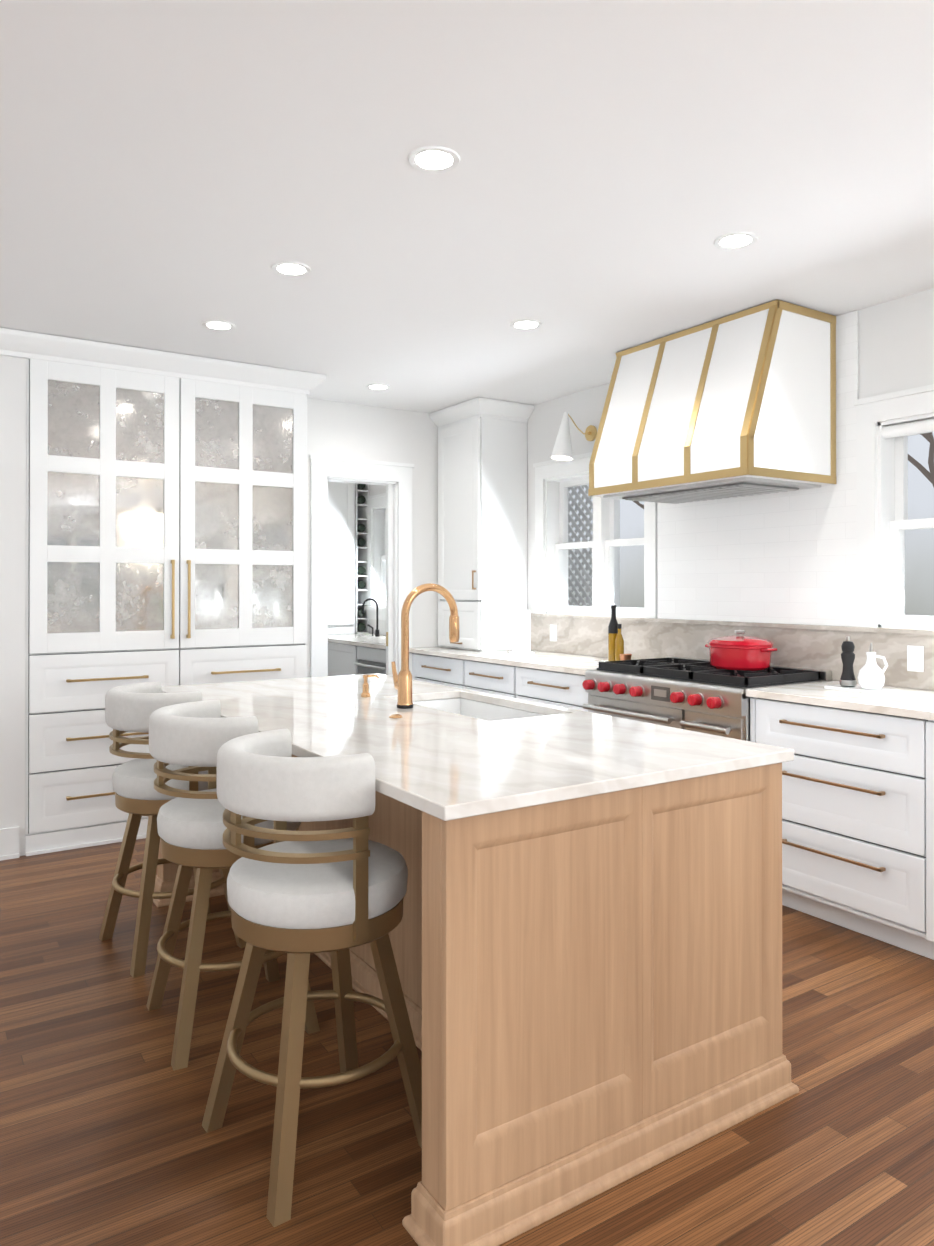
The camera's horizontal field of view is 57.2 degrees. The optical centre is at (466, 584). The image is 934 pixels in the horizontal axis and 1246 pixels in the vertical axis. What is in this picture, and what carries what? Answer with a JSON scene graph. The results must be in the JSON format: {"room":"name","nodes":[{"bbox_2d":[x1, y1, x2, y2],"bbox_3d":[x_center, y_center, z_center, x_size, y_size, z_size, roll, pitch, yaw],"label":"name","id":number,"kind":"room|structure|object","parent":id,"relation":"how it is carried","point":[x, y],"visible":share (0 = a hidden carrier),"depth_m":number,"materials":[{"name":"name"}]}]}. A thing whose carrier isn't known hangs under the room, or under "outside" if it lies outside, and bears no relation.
{"room":"kitchen","nodes":[
{"label":"kitchen","id":0,"kind":"room"},
{"bbox_2d":[328,481,359,632],"bbox_3d":[-1.374,0.181,8.020,0.602,2.400,0.347,0,0,-33],"label":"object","id":1,"kind":"object","parent":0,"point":[343,498],"depth_m":7.97,"materials":[{"name":"white paint"}]},
{"bbox_2d":[0,838,933,1245],"bbox_3d":[-1.376,1.402,0.736,9.180,0.100,13.200,0,0,-33],"label":"floor","id":2,"kind":"structure","parent":0,"point":[106,1138],"depth_m":2.18,"materials":[{"name":"brown wood"}]},
{"bbox_2d":[12,332,183,855],"bbox_3d":[-2.052,0.060,4.754,0.756,2.616,0.568,0,0,-33],"label":"tall cabinet","id":3,"kind":"object","parent":2,"relation":"on","point":[166,518],"depth_m":4.48,"materials":[{"name":"white paint"}]},
{"bbox_2d":[99,681,246,977],"bbox_3d":[-1.125,0.876,3.261,0.461,0.972,0.484,0,0,-38],"label":"stool","id":4,"kind":"object","parent":2,"relation":"on","point":[131,708],"visible":0.67,"depth_m":3.08,"materials":[{"name":"brown metal"}]},
{"bbox_2d":[146,700,319,1070],"bbox_3d":[-0.750,0.874,2.683,0.461,0.972,0.484,0,0,-30],"label":"stool","id":5,"kind":"object","parent":2,"relation":"on","point":[191,826],"visible":0.67,"depth_m":2.50,"materials":[{"name":"brown metal"}]},
{"bbox_2d":[184,356,311,684],"bbox_3d":[-1.420,0.061,5.165,0.756,2.616,0.568,0,0,-33],"label":"tall cabinet","id":6,"kind":"object","parent":2,"relation":"on","point":[245,425],"depth_m":4.92,"materials":[{"name":"white paint"}]},
{"bbox_2d":[202,729,421,1226],"bbox_3d":[-0.374,0.872,2.103,0.461,0.972,0.484,0,0,-37],"label":"stool","id":7,"kind":"object","parent":2,"relation":"on","point":[298,897],"visible":1,"depth_m":1.93,"materials":[{"name":"brown metal"}]},
{"bbox_2d":[328,641,355,675],"bbox_3d":[-0.923,0.937,7.502,0.648,0.885,1.026,0,0,-33],"label":"base cabinet","id":8,"kind":"object","parent":2,"relation":"on","point":[353,649],"depth_m":7.16,"materials":[{"name":"white paint"}]},
{"bbox_2d":[356,645,385,674],"bbox_3d":[-0.465,0.934,6.821,0.621,0.885,0.616,0,0,-33],"label":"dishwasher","id":9,"kind":"object","parent":2,"relation":"on","point":[368,661],"depth_m":6.70,"materials":[{"name":"grey metal"}]},
{"bbox_2d":[328,633,385,648],"bbox_3d":[-0.711,0.478,7.178,0.647,0.030,1.785,0,0,-33],"label":"countertop","id":10,"kind":"structure","parent":9,"relation":"on","point":[369,641],"depth_m":7.19,"materials":[{"name":"white stone"}]},
{"bbox_2d":[362,598,379,635],"bbox_3d":[-0.872,0.294,7.613,0.168,0.339,0.118,0,0,-33],"label":"faucet","id":11,"kind":"object","parent":10,"relation":"on","point":[376,629],"visible":1,"depth_m":7.61,"materials":[{"name":"black metal"}]},
{"bbox_2d":[412,655,460,687],"bbox_3d":[0.047,0.931,6.036,0.616,0.886,0.697,0,0,-33],"label":"base cabinet","id":12,"kind":"object","parent":2,"relation":"on","point":[434,669],"depth_m":5.86,"materials":[{"name":"white paint"}]},
{"bbox_2d":[153,749,798,1245],"bbox_3d":[-0.251,0.919,3.019,1.120,0.886,2.460,0,0,-33],"label":"kitchen island","id":13,"kind":"object","parent":2,"relation":"on","point":[585,935],"depth_m":1.95,"materials":[{"name":"brown wood"}]},
{"bbox_2d":[162,673,793,812],"bbox_3d":[-0.247,0.461,3.023,1.100,0.030,2.440,0,0,-33],"label":"island countertop","id":14,"kind":"structure","parent":13,"relation":"on","point":[443,760],"depth_m":2.40,"materials":[{"name":"white stone"}]},
{"bbox_2d":[361,675,401,717],"bbox_3d":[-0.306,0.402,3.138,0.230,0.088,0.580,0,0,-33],"label":"soap pump","id":15,"kind":"object","parent":14,"relation":"on","point":[365,693],"visible":1,"depth_m":3.39,"materials":[{"name":"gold metal"}]},
{"bbox_2d":[391,583,458,708],"bbox_3d":[-0.156,0.222,3.177,0.260,0.449,0.117,0,0,-33],"label":"faucet","id":16,"kind":"object","parent":14,"relation":"on","point":[402,679],"visible":1,"depth_m":3.09,"materials":[{"name":"gold metal"}]},
{"bbox_2d":[412,693,548,720],"bbox_3d":[0.021,0.594,3.197,0.400,0.258,0.780,0,0,-33],"label":"sink","id":17,"kind":"object","parent":14,"relation":"in","point":[475,706],"depth_m":3.50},
{"bbox_2d":[461,659,512,697],"bbox_3d":[0.389,0.929,5.509,0.616,0.886,0.559,0,0,-33],"label":"base cabinet","id":18,"kind":"object","parent":2,"relation":"on","point":[490,678],"depth_m":5.35,"materials":[{"name":"white paint"}]},
{"bbox_2d":[513,667,589,711],"bbox_3d":[0.730,0.927,4.985,0.616,0.886,0.692,0,0,-33],"label":"base cabinet","id":19,"kind":"object","parent":2,"relation":"on","point":[554,688],"depth_m":4.83,"materials":[{"name":"white paint"}]},
{"bbox_2d":[409,647,607,674],"bbox_3d":[0.375,0.471,5.505,0.647,0.030,1.948,0,0,-33],"label":"countertop","id":20,"kind":"structure","parent":19,"relation":"on","point":[568,664],"depth_m":5.27,"materials":[{"name":"white stone"}]},
{"bbox_2d":[429,397,533,650],"bbox_3d":[0.096,-0.393,6.103,0.467,1.701,0.647,0,0,-33],"label":"tall cabinet","id":21,"kind":"object","parent":20,"relation":"on","point":[482,511],"visible":0.96,"depth_m":5.94,"materials":[{"name":"white paint"}]},
{"bbox_2d":[508,603,534,654],"bbox_3d":[0.356,0.291,5.621,0.176,0.330,0.176,0,0,-33],"label":"paper towel holder","id":22,"kind":"object","parent":20,"relation":"on","point":[520,631],"visible":1,"depth_m":5.57,"materials":[{"name":"white paper"}]},
{"bbox_2d":[582,656,831,740],"bbox_3d":[1.138,0.886,4.231,0.689,0.960,1.008,0,0,-33],"label":"range","id":23,"kind":"object","parent":2,"relation":"on","point":[699,695],"visible":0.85,"depth_m":4.00,"materials":[{"name":"silver metal"}]},
{"bbox_2d":[705,630,776,669],"bbox_3d":[1.326,0.315,4.164,0.286,0.184,0.378,0,0,-33],"label":"pot","id":24,"kind":"object","parent":23,"relation":"on","point":[739,651],"visible":1,"depth_m":4.05,"materials":[{"name":"red metal"}]},
{"bbox_2d":[750,699,933,959],"bbox_3d":[1.704,0.921,3.485,0.616,0.886,0.852,0,0,-33],"label":"base cabinet","id":25,"kind":"object","parent":2,"relation":"on","point":[858,813],"depth_m":3.27,"materials":[{"name":"white paint"}]},
{"bbox_2d":[746,681,933,722],"bbox_3d":[1.696,0.463,3.470,0.647,0.030,0.872,0,0,-33],"label":"countertop","id":26,"kind":"structure","parent":25,"relation":"on","point":[906,703],"depth_m":3.38,"materials":[{"name":"white stone"}]},
{"bbox_2d":[0,288,933,855],"bbox_3d":[-1.376,0.042,0.742,9.180,2.620,13.200,0,0,-33],"label":"wall","id":27,"kind":"structure","parent":0,"point":[894,344],"depth_m":4.32,"materials":[{"name":"white paint"}]},
{"bbox_2d":[0,826,18,860],"bbox_3d":[-3.608,1.289,3.734,8.300,0.150,0.580,0,0,-33],"label":"baseboard","id":28,"kind":"structure","parent":27,"relation":"attached to","point":[9,843],"depth_m":4.27,"materials":[{"name":"white paint"}]},
{"bbox_2d":[309,455,413,676],"bbox_3d":[-0.751,0.256,5.994,0.790,2.235,0.150,0,0,-33],"label":"door frame","id":29,"kind":"structure","parent":27,"relation":"attached to","point":[395,478],"depth_m":6.00,"materials":[{"name":"white paint"}]},
{"bbox_2d":[364,493,385,619],"bbox_3d":[-0.603,-0.248,7.743,0.240,1.155,1.020,0,0,-33],"label":"window","id":30,"kind":"structure","parent":27,"relation":"in","point":[376,504],"depth_m":8.04,"materials":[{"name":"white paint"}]},
{"bbox_2d":[551,412,596,460],"bbox_3d":[0.663,-0.923,5.372,0.314,0.299,0.136,0,0,-33],"label":"sconce","id":31,"kind":"object","parent":27,"relation":"attached to","point":[562,449],"visible":1,"depth_m":5.31,"materials":[{"name":"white metal"}]},
{"bbox_2d":[533,452,656,617],"bbox_3d":[0.865,-0.316,5.501,0.220,1.035,1.160,0,0,-33],"label":"window","id":32,"kind":"structure","parent":27,"relation":"in","point":[553,478],"depth_m":5.65,"materials":[{"name":"white paint"}]},
{"bbox_2d":[588,299,835,503],"bbox_3d":[1.181,-0.846,4.263,0.626,0.812,1.029,0,0,-33],"label":"range hood","id":33,"kind":"object","parent":27,"relation":"attached to","point":[741,404],"visible":1,"depth_m":3.95,"materials":[{"name":"white metal"}]},
{"bbox_2d":[530,310,933,690],"bbox_3d":[1.481,-0.400,4.356,0.047,1.701,3.948,0,0,-33],"label":"backsplash","id":34,"kind":"structure","parent":27,"relation":"attached to","point":[778,570],"depth_m":4.28,"materials":[{"name":"white tile"}]},
{"bbox_2d":[853,384,933,629],"bbox_3d":[2.172,-0.324,3.488,0.220,1.035,1.160,0,0,-33],"label":"window","id":35,"kind":"structure","parent":27,"relation":"in","point":[887,424],"depth_m":3.85,"materials":[{"name":"white paint"}]},
{"bbox_2d":[0,0,933,412],"bbox_3d":[-1.376,-1.317,0.747,9.180,0.100,13.200,0,0,-33],"label":"ceiling","id":36,"kind":"structure","parent":0,"point":[174,174],"depth_m":2.66,"materials":[{"name":"white paint"}]},
{"bbox_2d":[202,320,234,330],"bbox_3d":[-1.201,-1.251,4.151,0.155,0.006,0.155,0,0,33],"label":"recessed light","id":37,"kind":"object","parent":36,"relation":"in","point":[218,325],"depth_m":4.15,"materials":[{"name":"white plastic"}]},
{"bbox_2d":[271,261,310,276],"bbox_3d":[-0.700,-1.254,3.415,0.155,0.006,0.155,0,0,-39],"label":"recessed light","id":38,"kind":"object","parent":36,"relation":"in","point":[285,268],"depth_m":3.40,"materials":[{"name":"white plastic"}]},
{"bbox_2d":[366,384,389,389],"bbox_3d":[-0.562,-1.246,5.425,0.155,0.006,0.155,0,0,33],"label":"recessed light","id":39,"kind":"object","parent":36,"relation":"in","point":[371,386],"depth_m":5.41,"materials":[{"name":"white plastic"}]},
{"bbox_2d":[408,145,459,172],"bbox_3d":[-0.098,-1.257,2.543,0.155,0.006,0.155,0,0,-39],"label":"recessed light","id":40,"kind":"object","parent":36,"relation":"in","point":[434,159],"depth_m":2.54,"materials":[{"name":"white plastic"}]},
{"bbox_2d":[510,319,541,329],"bbox_3d":[0.285,-1.251,4.139,0.155,0.006,0.155,0,0,-39],"label":"recessed light","id":41,"kind":"object","parent":36,"relation":"in","point":[524,324],"depth_m":4.13,"materials":[{"name":"white plastic"}]},
{"bbox_2d":[714,231,757,249],"bbox_3d":[0.983,-1.255,3.137,0.155,0.006,0.155,0,0,-42],"label":"recessed light","id":42,"kind":"object","parent":36,"relation":"in","point":[741,239],"depth_m":3.13,"materials":[{"name":"white plastic"}]},
{"label":"outside","id":43,"kind":"structure","parent":0,"visible":0},
{"bbox_2d":[568,432,933,615],"bbox_3d":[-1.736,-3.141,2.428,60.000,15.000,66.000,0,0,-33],"label":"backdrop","id":44,"kind":"structure","parent":43,"point":[919,572],"depth_m":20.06,"materials":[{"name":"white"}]},
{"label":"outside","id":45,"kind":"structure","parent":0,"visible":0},
{"bbox_2d":[568,485,619,606],"bbox_3d":[0.527,0.078,7.259,0.070,3.200,2.140,0,0,-33],"label":"lattice","id":46,"kind":"object","parent":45,"point":[586,552],"depth_m":6.68,"materials":[{"name":"white paint"}]},
{"bbox_2d":[633,432,933,508],"bbox_3d":[4.499,-1.229,1.507,21.474,6.230,29.503,0,0,-33],"label":"trees","id":47,"kind":"object","parent":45,"point":[925,472],"visible":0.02,"depth_m":10.80,"materials":[{"name":"grey plant"}]}
]}

